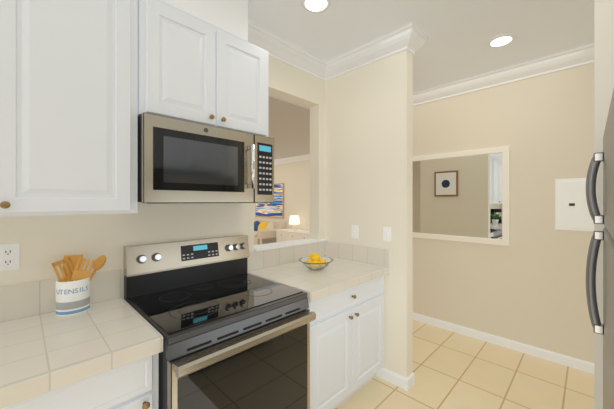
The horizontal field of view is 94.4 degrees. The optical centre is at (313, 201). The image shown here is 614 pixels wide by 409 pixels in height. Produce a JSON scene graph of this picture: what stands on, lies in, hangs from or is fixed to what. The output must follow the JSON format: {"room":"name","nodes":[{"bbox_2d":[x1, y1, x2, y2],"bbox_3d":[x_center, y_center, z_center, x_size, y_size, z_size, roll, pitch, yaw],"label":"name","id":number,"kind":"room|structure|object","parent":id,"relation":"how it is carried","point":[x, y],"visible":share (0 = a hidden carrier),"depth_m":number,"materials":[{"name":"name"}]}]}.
{"room":"kitchen","nodes":[
{"label":"kitchen","id":0,"kind":"room"},
{"bbox_2d":[0,56,324,298],"bbox_3d":[-1.623,0.070,1.046,0.120,2.730,4.864,0,0,44],"label":"wall","id":1,"kind":"structure","parent":0,"point":[44,241],"depth_m":1.67,"materials":[{"name":"beige paint"}]},
{"bbox_2d":[0,243,19,270],"bbox_3d":[-1.338,0.245,1.247,0.008,0.115,0.070,0,0,44],"label":"outlet","id":2,"kind":"object","parent":1,"relation":"attached to","point":[9,256],"visible":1,"depth_m":1.25,"materials":[{"name":"white plastic"}]},
{"bbox_2d":[0,0,137,216],"bbox_3d":[-1.244,-0.470,1.095,0.350,1.050,0.931,0,0,44],"label":"upper cabinet","id":3,"kind":"object","parent":1,"relation":"attached to","point":[68,107],"visible":1,"depth_m":1.15,"materials":[{"name":"white paint"}]},
{"bbox_2d":[138,0,267,136],"bbox_3d":[-0.652,-0.705,1.705,0.350,0.580,0.754,0,0,44],"label":"upper cabinet","id":4,"kind":"object","parent":1,"relation":"attached to","point":[191,68],"visible":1,"depth_m":1.53,"materials":[{"name":"white paint"}]},
{"bbox_2d":[138,112,273,203],"bbox_3d":[-0.629,-0.200,1.680,0.418,0.419,0.759,0,0,44],"label":"over-the-range microwave","id":5,"kind":"object","parent":4,"relation":"attached to","point":[181,161],"visible":0.98,"depth_m":1.49,"materials":[{"name":"silver metal"}]},
{"bbox_2d":[160,0,247,41],"bbox_3d":[-1.837,-1.146,0.520,0.304,0.298,3.790,0,0,44],"label":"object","id":6,"kind":"structure","parent":1,"relation":"attached to","point":[230,16],"depth_m":1.65,"materials":[{"name":"white paint"}]},
{"bbox_2d":[248,19,329,80],"bbox_3d":[-0.222,-1.228,2.336,0.094,0.135,1.062,0,0,44],"label":"crown molding","id":7,"kind":"structure","parent":1,"relation":"attached to","point":[279,48],"depth_m":2.33,"materials":[{"name":"white paint"}]},
{"bbox_2d":[254,238,326,251],"bbox_3d":[-0.208,0.369,2.495,0.163,0.022,0.813,0,0,44],"label":"ledge","id":8,"kind":"object","parent":1,"relation":"on","point":[268,246],"visible":0.83,"depth_m":2.42,"materials":[{"name":"white paint"}]},
{"bbox_2d":[254,160,309,230],"bbox_3d":[-0.792,0.070,8.638,7.740,2.730,0.120,0,0,44],"label":"wall","id":9,"kind":"structure","parent":0,"point":[294,177],"depth_m":8.28,"materials":[{"name":"beige paint"}]},
{"bbox_2d":[255,183,283,217],"bbox_3d":[-1.435,-0.020,9.153,1.480,1.070,0.037,0,0,44],"label":"framed picture","id":10,"kind":"object","parent":9,"relation":"attached to","point":[275,209],"visible":0.57,"depth_m":8.88,"materials":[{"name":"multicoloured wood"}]},
{"bbox_2d":[274,154,309,164],"bbox_3d":[-0.866,-1.228,8.562,7.500,0.135,0.094,0,0,44],"label":"crown molding","id":11,"kind":"structure","parent":9,"relation":"attached to","point":[296,158],"depth_m":8.30,"materials":[{"name":"white paint"}]},
{"bbox_2d":[325,49,412,377],"bbox_3d":[0.405,0.070,2.538,0.953,2.730,0.100,0,0,44],"label":"wall","id":12,"kind":"structure","parent":0,"point":[369,150],"depth_m":2.33,"materials":[{"name":"beige paint"}]},
{"bbox_2d":[351,225,357,238],"bbox_3d":[0.360,0.267,2.498,0.070,0.115,0.017,0,0,44],"label":"toggle light switch","id":13,"kind":"object","parent":12,"relation":"attached to","point":[354,231],"visible":1,"depth_m":2.50,"materials":[{"name":"white plastic"}]},
{"bbox_2d":[324,21,423,78],"bbox_3d":[0.460,-1.228,2.361,0.817,0.135,0.112,0,0,44],"label":"crown molding","id":14,"kind":"structure","parent":12,"relation":"attached to","point":[412,37],"depth_m":2.28,"materials":[{"name":"white paint"}]},
{"bbox_2d":[383,227,390,241],"bbox_3d":[0.588,0.263,2.282,0.070,0.115,0.011,0,0,44],"label":"rocker light switch","id":15,"kind":"object","parent":12,"relation":"attached to","point":[386,233],"visible":1,"depth_m":2.28,"materials":[{"name":"white plastic"}]},
{"bbox_2d":[376,367,410,390],"bbox_3d":[0.624,1.393,2.255,0.272,0.084,0.030,0,0,44],"label":"baseboard","id":16,"kind":"structure","parent":12,"relation":"attached to","point":[406,384],"depth_m":2.22,"materials":[{"name":"white paint"}]},
{"bbox_2d":[410,373,414,386],"bbox_3d":[0.441,1.393,2.566,0.967,0.084,0.038,0,0,44],"label":"baseboard","id":17,"kind":"structure","parent":12,"relation":"attached to","point":[412,375],"depth_m":2.22,"materials":[{"name":"white paint"}]},
{"bbox_2d":[412,32,428,54],"bbox_3d":[0.499,-1.228,2.566,1.047,0.135,0.116,0,0,44],"label":"crown molding","id":18,"kind":"structure","parent":12,"relation":"attached to","point":[426,36],"depth_m":2.23,"materials":[{"name":"white paint"}]},
{"bbox_2d":[248,0,593,159],"bbox_3d":[-2.429,-1.345,4.208,11.320,0.100,8.520,0,0,44],"label":"ceiling","id":19,"kind":"structure","parent":0,"point":[460,33],"depth_m":2.16,"materials":[{"name":"white paint"}]},
{"bbox_2d":[301,0,330,12],"bbox_3d":[0.017,-1.288,1.849,0.196,0.012,0.196,0,0,44],"label":"recessed light","id":20,"kind":"object","parent":19,"relation":"in","point":[315,6],"visible":1,"depth_m":1.86,"materials":[{"name":"white paint"}]},
{"bbox_2d":[487,33,515,46],"bbox_3d":[1.507,-1.288,2.284,0.196,0.012,0.196,0,0,44],"label":"recessed light","id":21,"kind":"object","parent":19,"relation":"in","point":[501,40],"visible":1,"depth_m":2.27,"materials":[{"name":"white paint"}]},
{"bbox_2d":[335,320,593,408],"bbox_3d":[-0.481,1.475,0.830,3.820,0.080,6.383,0,0,44],"label":"floor","id":22,"kind":"structure","parent":0,"point":[453,370],"depth_m":2.25,"materials":[{"name":"beige tile"}]},
{"bbox_2d":[0,349,162,408],"bbox_3d":[-1.152,0.999,0.997,0.617,0.872,0.940,0,0,44],"label":"base cabinet","id":23,"kind":"object","parent":22,"relation":"on","point":[132,383],"depth_m":0.99,"materials":[{"name":"white paint"}]},
{"bbox_2d":[0,297,162,400],"bbox_3d":[-1.926,0.542,0.185,0.637,0.042,3.184,0,0,44],"label":"countertop","id":24,"kind":"structure","parent":23,"relation":"on","point":[37,350],"depth_m":1.05,"materials":[{"name":"beige tile"}]},
{"bbox_2d":[51,255,105,316],"bbox_3d":[-1.110,0.388,1.355,0.126,0.264,0.202,0,0,44],"label":"utensil crock","id":25,"kind":"object","parent":24,"relation":"on","point":[73,291],"visible":1,"depth_m":1.32,"materials":[{"name":"ceramic"}]},
{"bbox_2d":[123,235,315,408],"bbox_3d":[-0.508,0.840,1.566,0.748,1.190,0.754,0,0,44],"label":"stove","id":26,"kind":"object","parent":22,"relation":"on","point":[223,323],"visible":1,"depth_m":1.44,"materials":[{"name":"grey"}]},
{"bbox_2d":[247,241,388,408],"bbox_3d":[0.049,0.908,2.187,0.685,1.054,0.893,0,0,44],"label":"base cabinet","id":27,"kind":"object","parent":22,"relation":"on","point":[344,290],"visible":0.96,"depth_m":2.00,"materials":[{"name":"white paint"}]},
{"bbox_2d":[299,253,333,270],"bbox_3d":[0.021,0.460,2.180,0.270,0.120,0.270,0,0,44],"label":"fruit bowl","id":28,"kind":"object","parent":27,"relation":"on","point":[314,262],"visible":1,"depth_m":2.14,"materials":[{"name":"clear glass"}]},
{"bbox_2d":[586,89,613,408],"bbox_3d":[1.245,0.575,0.671,0.875,1.720,0.800,0,0,44],"label":"fridge","id":29,"kind":"object","parent":22,"relation":"on","point":[605,329],"visible":1,"depth_m":1.03,"materials":[{"name":"silver metal"}]},
{"bbox_2d":[413,62,593,362],"bbox_3d":[1.699,0.070,3.077,3.820,2.730,0.120,0,0,44],"label":"wall","id":30,"kind":"structure","parent":0,"point":[527,286],"depth_m":2.70,"materials":[{"name":"beige paint"}]},
{"bbox_2d":[413,146,509,245],"bbox_3d":[1.488,-0.054,3.178,1.176,0.974,0.030,0,0,44],"label":"mirror","id":31,"kind":"object","parent":30,"relation":"attached to","point":[462,196],"visible":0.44,"depth_m":3.05,"materials":[{"name":"white"}]},
{"bbox_2d":[413,42,593,105],"bbox_3d":[1.582,-1.228,3.042,3.700,0.135,0.094,0,0,44],"label":"crown molding","id":32,"kind":"structure","parent":30,"relation":"attached to","point":[580,55],"depth_m":2.72,"materials":[{"name":"white paint"}]},
{"bbox_2d":[413,312,593,373],"bbox_3d":[1.609,1.393,3.071,3.700,0.084,0.014,0,0,44],"label":"baseboard","id":33,"kind":"structure","parent":30,"relation":"attached to","point":[558,358],"depth_m":2.76,"materials":[{"name":"white paint"}]},
{"bbox_2d":[555,178,593,231],"bbox_3d":[2.291,0.027,2.405,0.375,0.448,0.021,0,0,44],"label":"panel","id":34,"kind":"object","parent":30,"relation":"attached to","point":[572,211],"visible":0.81,"depth_m":2.45,"materials":[{"name":"white plastic"}]},
{"bbox_2d":[594,0,613,408],"bbox_3d":[1.605,0.070,1.019,0.850,2.730,0.080,0,0,44],"label":"wall","id":35,"kind":"structure","parent":0,"point":[603,50],"depth_m":1.27,"materials":[{"name":"beige paint"}]},
{"bbox_3d":[-3.024,1.475,5.705,8.380,0.080,7.200,0,0,44],"label":"floor","id":36,"kind":"structure","parent":0,"visible":0},
{"bbox_2d":[254,218,285,244],"bbox_3d":[-1.914,0.995,8.954,2.150,0.880,0.950,0,0,44],"label":"sofa","id":37,"kind":"object","parent":36,"relation":"on","point":[264,231],"visible":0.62,"depth_m":8.33,"materials":[{"name":"beige fabric"}]},
{"bbox_2d":[275,215,309,241],"bbox_3d":[-0.382,0.915,7.768,1.460,1.040,0.520,0,0,44],"label":"side table","id":38,"kind":"object","parent":36,"relation":"on","point":[294,233],"visible":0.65,"depth_m":7.78,"materials":[{"name":"beige paint"}]},
{"bbox_2d":[288,215,300,230],"bbox_3d":[-0.526,0.600,7.907,0.320,0.409,0.320,0,0,44],"label":"lamp","id":39,"kind":"object","parent":38,"relation":"on","point":[294,220],"depth_m":7.81,"materials":[{"name":"beige fabric"}]}
]}

